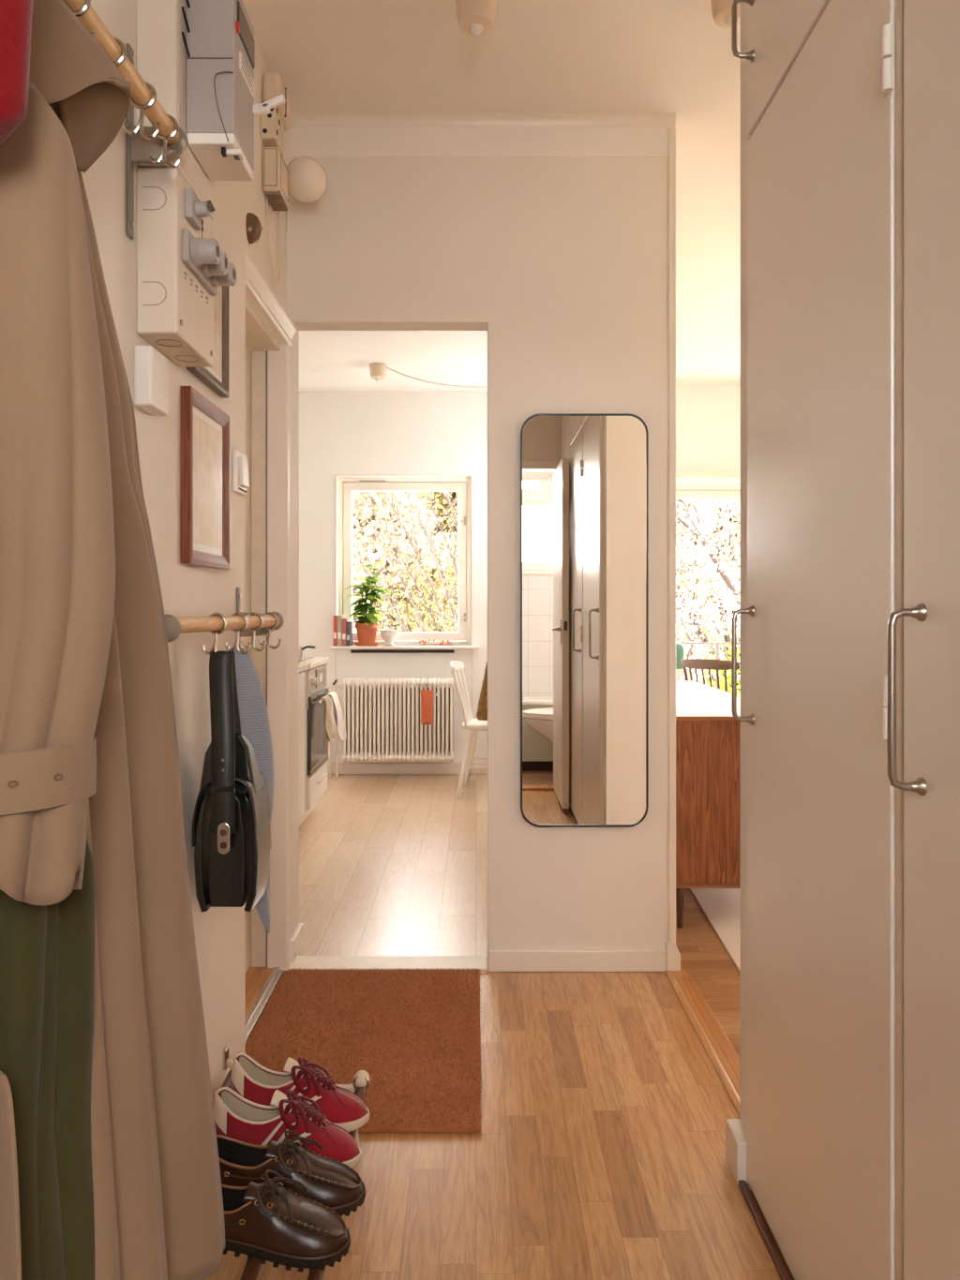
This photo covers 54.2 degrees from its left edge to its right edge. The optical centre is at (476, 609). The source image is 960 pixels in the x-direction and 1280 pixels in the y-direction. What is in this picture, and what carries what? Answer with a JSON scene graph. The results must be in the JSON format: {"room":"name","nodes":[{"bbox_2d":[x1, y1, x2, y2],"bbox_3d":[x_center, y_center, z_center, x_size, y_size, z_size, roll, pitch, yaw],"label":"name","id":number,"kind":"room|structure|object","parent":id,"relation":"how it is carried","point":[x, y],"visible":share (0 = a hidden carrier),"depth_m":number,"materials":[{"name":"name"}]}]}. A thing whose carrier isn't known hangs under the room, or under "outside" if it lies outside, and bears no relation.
{"room":"apartment entrance hallway","nodes":[
{"label":"apartment entrance hallway","id":0,"kind":"room"},
{"bbox_2d":[81,0,245,1101],"bbox_3d":[-0.668,-0.201,1.040,0.263,2.635,2.280,0,0,0],"label":"wall","id":1,"kind":"structure","parent":0,"point":[186,590],"depth_m":1.76,"materials":[{"name":"white paint"}]},
{"bbox_2d":[62,0,188,239],"bbox_3d":[-0.490,-0.721,1.025,0.095,0.295,0.890,0,0,0],"label":"hook rail","id":2,"kind":"object","parent":1,"relation":"attached to","point":[158,141],"visible":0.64,"depth_m":1.36,"materials":[{"name":"brown wood"}]},
{"bbox_2d":[0,0,32,144],"bbox_3d":[-0.443,-0.548,0.754,0.182,0.349,0.071,0,0,0],"label":"scarf","id":3,"kind":"object","parent":2,"relation":"hanging from","point":[15,15],"visible":1,"depth_m":0.74,"materials":[{"name":"fabric"}]},
{"bbox_2d":[0,838,94,1279],"bbox_3d":[-0.448,0.187,0.892,0.166,1.380,0.163,0,0,0],"label":"jacket","id":4,"kind":"object","parent":2,"relation":"hanging from","point":[47,952],"visible":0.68,"depth_m":0.87,"materials":[{"name":"green fabric"}]},
{"bbox_2d":[0,0,225,1279],"bbox_3d":[-0.419,0.057,1.051,0.224,1.465,0.583,0,0,0],"label":"coat","id":5,"kind":"object","parent":2,"relation":"hanging from","point":[89,747],"visible":0.91,"depth_m":0.92,"materials":[{"name":"beige fabric"}]},
{"bbox_2d":[133,345,168,415],"bbox_3d":[-0.521,-0.366,1.508,0.031,0.095,0.082,0,0,0],"label":"sensor box","id":6,"kind":"object","parent":1,"relation":"attached to","point":[151,367],"visible":1,"depth_m":1.47,"materials":[{"name":"white plastic"}]},
{"bbox_2d":[136,0,213,220],"bbox_3d":[-0.500,-1.107,1.585,0.074,0.814,0.211,0,0,0],"label":"board","id":7,"kind":"object","parent":1,"relation":"attached to","point":[162,49],"visible":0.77,"depth_m":1.48,"materials":[{"name":"white wood"}]},
{"bbox_2d":[186,0,285,180],"bbox_3d":[-0.402,-0.884,1.585,0.137,0.282,0.144,0,0,0],"label":"meter","id":8,"kind":"object","parent":7,"relation":"attached to","point":[221,109],"visible":0.99,"depth_m":1.52,"materials":[{"name":"grey plastic"}]},
{"bbox_2d":[136,167,236,366],"bbox_3d":[-0.479,-0.567,1.584,0.115,0.263,0.212,0,0,0],"label":"box","id":9,"kind":"object","parent":1,"relation":"attached to","point":[181,266],"visible":1,"depth_m":1.49,"materials":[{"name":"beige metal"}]},
{"bbox_2d":[185,188,215,229],"bbox_3d":[-0.451,-0.659,1.545,0.042,0.048,0.054,0,0,0],"label":"knob","id":10,"kind":"object","parent":9,"relation":"attached to","point":[196,209],"depth_m":1.53,"materials":[{"name":"grey plastic"}]},
{"bbox_2d":[179,386,229,569],"bbox_3d":[-0.527,-0.244,1.836,0.020,0.322,0.272,0,0,0],"label":"picture frame","id":11,"kind":"object","parent":1,"relation":"attached to","point":[204,428],"visible":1,"depth_m":1.81,"materials":[{"name":"brown wood"}]},
{"bbox_2d":[193,413,221,549],"bbox_3d":[-0.528,-0.244,1.836,0.002,0.242,0.200,0,0,0],"label":"print","id":12,"kind":"object","parent":11,"relation":"attached to","point":[206,429],"depth_m":1.83},
{"bbox_2d":[186,285,229,397],"bbox_3d":[-0.527,-0.572,1.853,0.018,0.253,0.237,0,0,0],"label":"picture frame","id":13,"kind":"object","parent":1,"relation":"attached to","point":[216,378],"visible":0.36,"depth_m":1.93,"materials":[{"name":"wood"}]},
{"bbox_2d":[209,286,221,376],"bbox_3d":[-0.529,-0.572,1.853,0.002,0.181,0.173,0,0,0],"label":"print","id":14,"kind":"object","parent":13,"relation":"attached to","point":[215,370],"depth_m":1.92},
{"bbox_2d":[164,587,282,654],"bbox_3d":[-0.485,0.042,1.806,0.104,0.181,0.663,0,0,0],"label":"hook rail","id":15,"kind":"object","parent":1,"relation":"attached to","point":[244,624],"visible":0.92,"depth_m":1.84,"materials":[{"name":"brown wood"}]},
{"bbox_2d":[191,651,270,912],"bbox_3d":[-0.453,0.312,1.738,0.117,0.471,0.135,0,0,0],"label":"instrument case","id":16,"kind":"object","parent":15,"relation":"hanging from","point":[230,835],"visible":1,"depth_m":1.69,"materials":[{"name":"black leather"}]},
{"bbox_2d":[232,648,273,933],"bbox_3d":[-0.451,0.363,1.874,0.091,0.571,0.056,0,0,0],"label":"scarf","id":17,"kind":"object","parent":15,"relation":"hanging from","point":[254,721],"visible":0.38,"depth_m":1.86,"materials":[{"name":"fabric"}]},
{"bbox_2d":[232,449,248,495],"bbox_3d":[-0.527,-0.304,2.104,0.021,0.093,0.084,0,0,0],"label":"light switch","id":18,"kind":"object","parent":1,"relation":"attached to","point":[240,464],"visible":1,"depth_m":2.08,"materials":[{"name":"white plastic"}]},
{"bbox_2d":[245,35,298,938],"bbox_3d":[-0.694,-0.201,2.640,0.213,2.635,0.920,0,0,0],"label":"wall","id":19,"kind":"structure","parent":0,"point":[255,197],"depth_m":2.97,"materials":[{"name":"white paint"}]},
{"bbox_2d":[245,212,263,244],"bbox_3d":[-0.569,-0.983,2.420,0.037,0.078,0.060,0,0,0],"label":"bell","id":20,"kind":"object","parent":19,"relation":"attached to","point":[254,229],"visible":1,"depth_m":2.40,"materials":[{"name":"metal"}]},
{"bbox_2d":[245,965,273,1016],"bbox_3d":[-0.708,1.131,2.533,0.184,0.072,0.705,0,0,0],"label":"trim","id":21,"kind":"structure","parent":19,"relation":"attached to","point":[256,977],"depth_m":2.75,"materials":[{"name":"brown wood"}]},
{"bbox_2d":[245,967,282,1043],"bbox_3d":[-0.602,1.129,2.533,0.028,0.076,0.705,0,0,0],"label":"trim","id":22,"kind":"structure","parent":19,"relation":"attached to","point":[268,989],"depth_m":2.62,"materials":[{"name":"metal"}]},
{"bbox_2d":[245,247,296,972],"bbox_3d":[-0.645,0.122,2.534,0.180,1.990,0.709,0,0,0],"label":"door","id":23,"kind":"structure","parent":19,"relation":"in","point":[267,354],"depth_m":2.86,"materials":[{"name":"paint"}]},
{"bbox_2d":[260,106,283,156],"bbox_3d":[-0.565,-1.331,2.604,0.044,0.095,0.112,0,0,0],"label":"block","id":24,"kind":"object","parent":19,"relation":"attached to","point":[272,126],"visible":0.81,"depth_m":2.55,"materials":[{"name":"white plastic"}]},
{"bbox_2d":[262,147,288,210],"bbox_3d":[-0.563,-1.204,2.632,0.049,0.129,0.136,0,0,0],"label":"transformer","id":25,"kind":"object","parent":19,"relation":"attached to","point":[275,170],"visible":1,"depth_m":2.57,"materials":[{"name":"white plastic"}]},
{"bbox_2d":[265,194,280,284],"bbox_3d":[-0.579,-1.078,2.678,0.013,0.291,0.171,0,0,0],"label":"wire","id":26,"kind":"object","parent":25,"relation":"hanging from","point":[266,199],"visible":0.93,"depth_m":2.65,"materials":[{"name":"white plastic"}]},
{"bbox_2d":[262,72,290,130],"bbox_3d":[-0.561,-1.428,2.640,0.052,0.090,0.160,0,0,0],"label":"junction box","id":27,"kind":"object","parent":19,"relation":"attached to","point":[273,86],"visible":0.59,"depth_m":2.56,"materials":[{"name":"white plastic"}]},
{"bbox_2d":[289,922,303,962],"bbox_3d":[-0.585,1.079,3.030,0.024,0.075,0.180,0,0,0],"label":"baseboard","id":28,"kind":"object","parent":19,"relation":"attached to","point":[296,942],"visible":0.66,"depth_m":3.01,"materials":[{"name":"paint"}]},
{"bbox_2d":[286,156,327,203],"bbox_3d":[-0.512,-1.259,2.750,0.150,0.126,0.126,0,0,0],"label":"globe lamp","id":29,"kind":"object","parent":19,"relation":"attached to","point":[307,178],"visible":0.84,"depth_m":2.71,"materials":[{"name":"white glass"}]},
{"bbox_2d":[369,362,386,379],"bbox_3d":[-0.593,-1.431,5.650,0.104,0.085,0.104,0,0,0],"label":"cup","id":30,"kind":"object","parent":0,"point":[378,370],"depth_m":5.61,"materials":[{"name":"white plastic"}]},
{"bbox_2d":[297,773,487,955],"bbox_3d":[-0.625,1.167,4.672,2.150,0.100,3.356,0,0,0],"label":"floor","id":31,"kind":"structure","parent":0,"point":[390,864],"depth_m":4.04,"materials":[{"name":"brown wood"}]},
{"bbox_2d":[298,663,308,817],"bbox_3d":[-1.142,0.695,4.312,0.620,0.845,0.745,0,0,0],"label":"base cabinet","id":32,"kind":"object","parent":31,"relation":"on","point":[302,666],"visible":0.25,"depth_m":4.60,"materials":[{"name":"wood"}]},
{"bbox_2d":[298,663,308,671],"bbox_3d":[-1.146,0.287,4.312,0.612,0.030,0.745,0,0,0],"label":"countertop","id":33,"kind":"structure","parent":32,"relation":"on","point":[302,666],"depth_m":4.58,"materials":[{"name":"beige wood"}]},
{"bbox_2d":[298,656,331,826],"bbox_3d":[-1.120,0.691,4.990,0.664,0.852,0.600,0,0,0],"label":"stove","id":34,"kind":"object","parent":31,"relation":"on","point":[316,746],"visible":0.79,"depth_m":4.86,"materials":[{"name":"metal"}]},
{"bbox_2d":[298,644,314,658],"bbox_3d":[-0.957,0.229,4.980,0.196,0.073,0.130,0,0,0],"label":"saucepan","id":35,"kind":"object","parent":34,"relation":"on","point":[301,648],"visible":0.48,"depth_m":4.98,"materials":[{"name":"metal"}]},
{"bbox_2d":[298,656,329,669],"bbox_3d":[-1.139,0.287,4.990,0.625,0.030,0.600,0,0,0],"label":"cooktop","id":36,"kind":"object","parent":34,"relation":"in","point":[314,662],"depth_m":4.99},
{"bbox_2d":[318,695,335,742],"bbox_3d":[-0.783,0.573,4.920,0.068,0.229,0.162,0,0,0],"label":"kitchen towel","id":37,"kind":"object","parent":34,"relation":"hanging from","point":[329,734],"visible":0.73,"depth_m":4.89,"materials":[{"name":"beige fabric"}]},
{"bbox_2d":[326,691,346,741],"bbox_3d":[-0.765,0.589,5.149,0.103,0.259,0.178,0,0,0],"label":"kitchen towel","id":38,"kind":"object","parent":34,"relation":"hanging from","point":[341,731],"visible":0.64,"depth_m":5.13,"materials":[{"name":"white fabric"}]},
{"bbox_2d":[327,677,453,776],"bbox_3d":[-0.568,0.788,6.230,0.833,0.658,0.140,0,0,0],"label":"radiator","id":39,"kind":"object","parent":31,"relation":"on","point":[382,717],"visible":0.99,"depth_m":6.17,"materials":[{"name":"metal"}]},
{"bbox_2d":[420,678,432,724],"bbox_3d":[-0.322,0.605,6.150,0.060,0.304,0.060,0,0,43],"label":"humidifier","id":40,"kind":"object","parent":39,"relation":"hanging from","point":[426,695],"visible":1,"depth_m":6.14,"materials":[{"name":"orange ceramic"}]},
{"bbox_2d":[448,660,487,797],"bbox_3d":[0.086,0.721,5.743,0.494,0.798,0.452,0,0,6],"label":"spindle chair","id":41,"kind":"object","parent":31,"relation":"on","point":[474,725],"visible":0.69,"depth_m":5.65,"materials":[{"name":"white paint"}]},
{"bbox_2d":[475,662,487,720],"bbox_3d":[0.090,0.494,5.600,0.203,0.354,0.121,0,0,0],"label":"bag","id":42,"kind":"object","parent":41,"relation":"hanging from","point":[482,709],"visible":0.39,"depth_m":5.57,"materials":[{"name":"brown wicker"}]},
{"bbox_2d":[298,330,487,391],"bbox_3d":[-0.650,-1.553,4.822,2.200,0.160,3.656,0,0,0],"label":"ceiling","id":43,"kind":"structure","parent":0,"point":[329,361],"depth_m":5.53,"materials":[{"name":"white paint"}]},
{"bbox_2d":[369,362,487,387],"bbox_3d":[-0.132,-1.404,5.650,1.027,0.138,0.104,0,0,0],"label":"ceiling rose","id":44,"kind":"object","parent":43,"relation":"attached to","point":[378,370],"visible":0.81,"depth_m":5.62,"materials":[{"name":"white plastic"}]},
{"bbox_2d":[285,127,668,951],"bbox_3d":[0.013,-0.201,2.941,1.200,2.635,0.093,0,0,0],"label":"wall","id":45,"kind":"structure","parent":0,"point":[562,262],"depth_m":2.89,"materials":[{"name":"white paint"}]},
{"bbox_2d":[289,955,488,970],"bbox_3d":[-0.276,1.137,2.938,0.623,0.060,0.112,0,0,0],"label":"threshold","id":46,"kind":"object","parent":45,"relation":"attached to","point":[364,962],"depth_m":2.93,"materials":[{"name":"paint"}]},
{"bbox_2d":[285,127,667,157],"bbox_3d":[0.002,-1.441,2.893,1.177,0.092,0.003,0,0,0],"label":"trim","id":47,"kind":"structure","parent":45,"relation":"attached to","point":[300,141],"depth_m":2.89,"materials":[{"name":"paint"}]},
{"bbox_2d":[289,112,676,127],"bbox_3d":[0.013,-1.502,2.879,1.200,0.031,0.030,0,0,0],"label":"trim","id":48,"kind":"structure","parent":45,"relation":"attached to","point":[297,119],"depth_m":2.88,"materials":[{"name":"paint"}]},
{"bbox_2d":[479,970,488,974],"bbox_3d":[-0.276,1.125,2.873,0.623,0.024,0.018,0,0,0],"label":"trim","id":49,"kind":"structure","parent":45,"relation":"attached to","point":[483,972],"depth_m":2.87,"materials":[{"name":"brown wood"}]},
{"bbox_2d":[487,949,666,971],"bbox_3d":[0.314,1.083,2.888,0.556,0.067,0.012,0,0,0],"label":"baseboard","id":50,"kind":"structure","parent":45,"relation":"attached to","point":[498,960],"depth_m":2.88,"materials":[{"name":"paint"}]},
{"bbox_2d":[520,413,648,827],"bbox_3d":[0.331,0.035,2.882,0.392,1.267,0.021,0,0,0],"label":"wall mirror","id":51,"kind":"object","parent":45,"relation":"attached to","point":[584,477],"visible":1,"depth_m":2.88,"materials":[{"name":"black mirror"}]},
{"bbox_2d":[668,127,675,943],"bbox_3d":[0.604,-0.185,2.938,0.024,2.604,0.099,0,0,0],"label":"trim","id":52,"kind":"structure","parent":45,"relation":"attached to","point":[671,130],"depth_m":2.89,"materials":[{"name":"paint"}]},
{"bbox_2d":[665,941,680,971],"bbox_3d":[0.606,1.072,2.930,0.042,0.090,0.113,0,0,0],"label":"baseboard","id":53,"kind":"structure","parent":45,"relation":"attached to","point":[673,956],"depth_m":2.87,"materials":[{"name":"paint"}]},
{"bbox_2d":[664,968,740,1116],"bbox_3d":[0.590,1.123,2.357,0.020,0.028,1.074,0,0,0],"label":"trim","id":54,"kind":"structure","parent":45,"relation":"attached to","point":[721,1071],"depth_m":2.39,"materials":[{"name":"brown wood"}]},
{"bbox_2d":[245,0,740,385],"bbox_3d":[1.650,-1.578,2.700,5.100,0.120,7.900,0,0,0],"label":"ceiling","id":55,"kind":"structure","parent":0,"point":[328,55],"depth_m":2.67,"materials":[{"name":"paint"}]},
{"bbox_2d":[455,0,496,35],"bbox_3d":[0.000,-1.468,2.310,0.104,0.099,0.104,0,0,0],"label":"ceiling rose","id":56,"kind":"object","parent":55,"relation":"attached to","point":[474,17],"visible":1,"depth_m":2.28,"materials":[{"name":"white plastic"}]},
{"bbox_2d":[710,0,740,28],"bbox_3d":[0.622,-1.468,2.280,0.104,0.099,0.104,0,0,0],"label":"ceiling rose","id":57,"kind":"object","parent":55,"relation":"attached to","point":[721,9],"visible":0.54,"depth_m":2.27,"materials":[{"name":"white plastic"}]},
{"bbox_2d":[201,888,793,1279],"bbox_3d":[1.650,1.167,3.175,4.900,0.100,6.350,0,0,0],"label":"floor","id":58,"kind":"structure","parent":0,"point":[598,1153],"depth_m":1.90,"materials":[{"name":"brown wood"}]},
{"bbox_2d":[212,1045,369,1279],"bbox_3d":[-0.379,1.025,1.415,0.316,0.180,1.190,0,0,0],"label":"shoe rack","id":59,"kind":"object","parent":58,"relation":"on","point":[360,1084],"visible":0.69,"depth_m":1.91,"materials":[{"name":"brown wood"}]},
{"bbox_2d":[221,1169,351,1272],"bbox_3d":[-0.332,0.928,1.442,0.284,0.103,0.105,0,0,6],"label":"shoe","id":60,"kind":"object","parent":59,"relation":"on","point":[268,1221],"visible":0.76,"depth_m":1.41,"materials":[{"name":"brown leather"}]},
{"bbox_2d":[213,1086,361,1168],"bbox_3d":[-0.339,0.922,1.677,0.278,0.119,0.094,0,0,11],"label":"sneaker","id":61,"kind":"object","parent":59,"relation":"on","point":[236,1117],"visible":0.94,"depth_m":1.65,"materials":[{"name":"red fabric"}]},
{"bbox_2d":[216,1130,365,1217],"bbox_3d":[-0.324,0.929,1.556,0.284,0.103,0.105,0,0,5],"label":"shoe","id":62,"kind":"object","parent":59,"relation":"on","point":[331,1183],"visible":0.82,"depth_m":1.53,"materials":[{"name":"brown leather"}]},
{"bbox_2d":[230,1052,369,1132],"bbox_3d":[-0.342,0.922,1.792,0.278,0.119,0.094,0,0,3],"label":"sneaker","id":63,"kind":"object","parent":59,"relation":"on","point":[257,1083],"visible":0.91,"depth_m":1.78,"materials":[{"name":"red fabric"}]},
{"bbox_2d":[245,967,483,1132],"bbox_3d":[-0.287,1.107,2.431,0.622,0.019,0.900,0,0,0],"label":"door mat","id":64,"kind":"object","parent":58,"relation":"on","point":[415,1034],"visible":0.8,"depth_m":2.41,"materials":[{"name":"brown carpet"}]},
{"bbox_2d":[675,680,740,928],"bbox_3d":[0.899,0.745,4.061,0.502,0.744,1.610,0,0,0],"label":"sideboard","id":65,"kind":"object","parent":58,"relation":"on","point":[707,736],"visible":0.5,"depth_m":3.26,"materials":[{"name":"brown wood"}]},
{"bbox_2d":[680,658,740,692],"bbox_3d":[1.468,0.703,5.573,0.369,0.832,0.500,0,0,40],"label":"spindle chair","id":66,"kind":"object","parent":58,"relation":"on","point":[709,664],"visible":0.31,"depth_m":5.38,"materials":[{"name":"brown wood"}]},
{"bbox_2d":[689,888,740,972],"bbox_3d":[1.600,1.113,3.335,1.600,0.008,1.230,0,0,0],"label":"rug","id":67,"kind":"object","parent":58,"relation":"on","point":[721,907],"visible":0.09,"depth_m":3.42,"materials":[{"name":"beige carpet"}]},
{"bbox_2d":[725,1118,746,1185],"bbox_3d":[0.523,1.075,1.856,0.037,0.085,0.088,0,0,0],"label":"baseboard","id":68,"kind":"structure","parent":58,"relation":"on","point":[736,1133],"depth_m":1.84,"materials":[{"name":"paint"}]},
{"bbox_2d":[738,1179,791,1279],"bbox_3d":[0.513,1.110,0.906,0.014,0.014,1.812,0,0,0],"label":"trim","id":69,"kind":"structure","parent":58,"relation":"on","point":[771,1248],"depth_m":1.66,"materials":[{"name":"brown wood"}]},
{"bbox_2d":[730,0,903,1279],"bbox_3d":[0.785,-0.199,1.476,0.611,2.632,0.673,0,0,0],"label":"wardrobe","id":70,"kind":"object","parent":58,"relation":"on","point":[825,78],"visible":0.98,"depth_m":1.41,"materials":[{"name":"paint"}]},
{"bbox_2d":[886,0,959,1279],"bbox_3d":[0.785,-0.199,0.844,0.611,2.632,0.630,0,0,0],"label":"wardrobe","id":71,"kind":"object","parent":58,"relation":"on","point":[930,612],"visible":1,"depth_m":1.08,"materials":[{"name":"paint"}]},
{"bbox_2d":[298,385,740,762],"bbox_3d":[1.225,-0.201,6.490,5.950,2.835,0.280,0,0,0],"label":"wall","id":72,"kind":"structure","parent":0,"point":[340,432],"depth_m":6.35,"materials":[{"name":"white paint"}]},
{"bbox_2d":[334,474,472,762],"bbox_3d":[-0.490,0.168,6.347,0.934,2.162,0.006,0,0,0],"label":"trim","id":73,"kind":"structure","parent":72,"relation":"attached to","point":[335,475],"depth_m":6.34,"materials":[{"name":"paint"}]},
{"bbox_2d":[329,477,478,653],"bbox_3d":[-0.480,-0.303,6.388,1.000,1.196,0.225,0,0,0],"label":"window","id":74,"kind":"structure","parent":72,"relation":"in","point":[461,639],"depth_m":6.43,"materials":[{"name":"paint"}]},
{"bbox_2d":[333,615,337,646],"bbox_3d":[-0.946,0.146,6.348,0.023,0.206,0.133,0,0,0],"label":"book","id":75,"kind":"object","parent":74,"relation":"on","point":[334,617],"visible":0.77,"depth_m":6.28,"materials":[{"name":"red paper"}]},
{"bbox_2d":[337,615,343,646],"bbox_3d":[-0.918,0.146,6.348,0.028,0.206,0.133,0,0,0],"label":"book","id":76,"kind":"object","parent":74,"relation":"on","point":[339,617],"visible":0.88,"depth_m":6.28,"materials":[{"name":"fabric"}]},
{"bbox_2d":[342,618,348,646],"bbox_3d":[-0.887,0.156,6.348,0.029,0.186,0.133,0,0,0],"label":"book","id":77,"kind":"object","parent":74,"relation":"on","point":[344,620],"visible":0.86,"depth_m":6.28,"materials":[{"name":"paper"}]},
{"bbox_2d":[345,621,352,646],"bbox_3d":[-0.858,0.166,6.348,0.026,0.166,0.133,0,0,0],"label":"book","id":78,"kind":"object","parent":74,"relation":"on","point":[349,624],"visible":1,"depth_m":6.29,"materials":[{"name":"paper"}]},
{"bbox_2d":[344,562,392,646],"bbox_3d":[-0.724,-0.034,6.335,0.279,0.567,0.260,0,0,39],"label":"potted plant","id":79,"kind":"object","parent":74,"relation":"on","point":[366,625],"visible":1,"depth_m":6.31,"materials":[{"name":"green plant"}]},
{"bbox_2d":[379,627,398,646],"bbox_3d":[-0.590,0.186,6.330,0.128,0.125,0.128,0,0,0],"label":"footed bowl","id":80,"kind":"object","parent":74,"relation":"on","point":[388,635],"visible":1,"depth_m":6.29,"materials":[{"name":"grey ceramic"}]},
{"bbox_2d":[418,639,452,645],"bbox_3d":[-0.273,0.225,6.321,0.227,0.043,0.047,0,0,-2],"label":"dried flowers","id":81,"kind":"object","parent":74,"relation":"on","point":[423,641],"visible":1,"depth_m":6.32,"materials":[{"name":"orange plant"}]},
{"bbox_2d":[327,762,487,773],"bbox_3d":[-0.575,1.079,6.343,2.050,0.075,0.014,0,0,0],"label":"baseboard","id":82,"kind":"structure","parent":72,"relation":"attached to","point":[343,767],"depth_m":6.33,"materials":[{"name":"paint"}]},
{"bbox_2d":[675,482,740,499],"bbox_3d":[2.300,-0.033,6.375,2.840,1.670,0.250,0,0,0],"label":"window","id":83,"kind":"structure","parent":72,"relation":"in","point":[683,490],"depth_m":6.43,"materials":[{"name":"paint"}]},
{"bbox_2d":[675,641,684,680],"bbox_3d":[1.335,0.498,6.298,0.134,0.556,0.080,0,0,0],"label":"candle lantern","id":84,"kind":"object","parent":83,"relation":"on","point":[679,649],"visible":0.28,"depth_m":6.27,"materials":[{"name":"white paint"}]},
{"bbox_2d":[675,471,740,478],"bbox_3d":[2.300,-0.905,6.322,2.900,0.045,0.045,0,0,0],"label":"trim","id":85,"kind":"structure","parent":72,"relation":"attached to","point":[678,474],"depth_m":6.30,"materials":[{"name":"paint"}]},
{"bbox_2d":[740,1,746,1130],"bbox_3d":[2.317,-0.201,1.857,3.565,2.635,0.085,0,0,0],"label":"wall","id":86,"kind":"structure","parent":0,"point":[743,6],"depth_m":1.87,"materials":[{"name":"white paint"}]},
{"label":"outside","id":87,"kind":"structure","parent":0,"visible":0},
{"bbox_3d":[0.000,4.167,26.475,60.000,0.100,37.050,0,0,0],"label":"ground","id":88,"kind":"structure","parent":87,"visible":0},
{"bbox_2d":[352,516,391,632],"bbox_3d":[-2.011,1.216,12.546,2.893,5.812,3.905,0,0,20],"label":"bush","id":89,"kind":"object","parent":88,"relation":"on","point":[375,556],"visible":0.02,"depth_m":11.52,"materials":[{"name":"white plant"}]},
{"bbox_2d":[352,491,458,632],"bbox_3d":[-0.735,0.754,9.021,2.817,6.734,1.491,0,0,12],"label":"trees","id":90,"kind":"object","parent":88,"relation":"on","point":[443,575],"visible":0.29,"depth_m":8.97,"materials":[{"name":"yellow plant"}]},
{"bbox_2d":[352,491,458,629],"bbox_3d":[-3.096,-1.097,12.711,5.834,10.455,5.232,0,0,45],"label":"tree","id":91,"kind":"object","parent":88,"relation":"on","point":[422,548],"visible":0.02,"depth_m":12.20,"materials":[{"name":"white plant"}]},
{"bbox_2d":[356,491,458,621],"bbox_3d":[0.266,-1.032,15.700,5.299,10.305,6.735,0,0,0],"label":"tree","id":92,"kind":"object","parent":88,"relation":"on","point":[438,495],"visible":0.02,"depth_m":15.74,"materials":[{"name":"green plant"}]},
{"bbox_2d":[368,550,458,632],"bbox_3d":[-0.412,1.545,13.651,3.298,5.162,3.416,0,0,11],"label":"bush","id":93,"kind":"object","parent":88,"relation":"on","point":[406,601],"visible":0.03,"depth_m":12.86,"materials":[{"name":"green plant"}]},
{"bbox_2d":[675,554,739,675],"bbox_3d":[1.891,1.639,13.805,2.494,4.983,3.903,0,0,-39],"label":"bush","id":94,"kind":"object","parent":88,"relation":"on","point":[727,605],"visible":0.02,"depth_m":12.83,"materials":[{"name":"green plant"}]},
{"bbox_2d":[675,499,740,694],"bbox_3d":[3.307,0.468,10.551,5.687,7.308,3.696,0,0,25],"label":"tree","id":95,"kind":"object","parent":88,"relation":"on","point":[695,587],"visible":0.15,"depth_m":10.82,"materials":[{"name":"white plant"}]},
{"bbox_2d":[675,499,740,691],"bbox_3d":[4.171,-0.499,16.289,5.956,9.243,7.360,0,0,-25],"label":"tree","id":96,"kind":"object","parent":88,"relation":"on","point":[736,523],"visible":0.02,"depth_m":15.08,"materials":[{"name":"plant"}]},
{"bbox_2d":[692,625,740,696],"bbox_3d":[2.833,2.112,9.946,3.128,4.027,2.488,0,0,25],"label":"bush","id":97,"kind":"object","parent":88,"relation":"on","point":[728,673],"visible":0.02,"depth_m":10.02,"materials":[{"name":"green plant"}]},
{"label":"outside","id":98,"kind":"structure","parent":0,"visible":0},
{"bbox_3d":[2.550,1.377,7.115,3.700,0.120,0.970,0,0,0],"label":"trim","id":99,"kind":"structure","parent":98,"visible":0},
{"bbox_2d":[679,641,740,688],"bbox_3d":[2.650,0.791,7.500,3.300,1.052,0.020,0,0,0],"label":"balcony railing","id":100,"kind":"object","parent":99,"relation":"on","point":[717,644],"visible":0.1,"depth_m":7.49,"materials":[{"name":"metal"}]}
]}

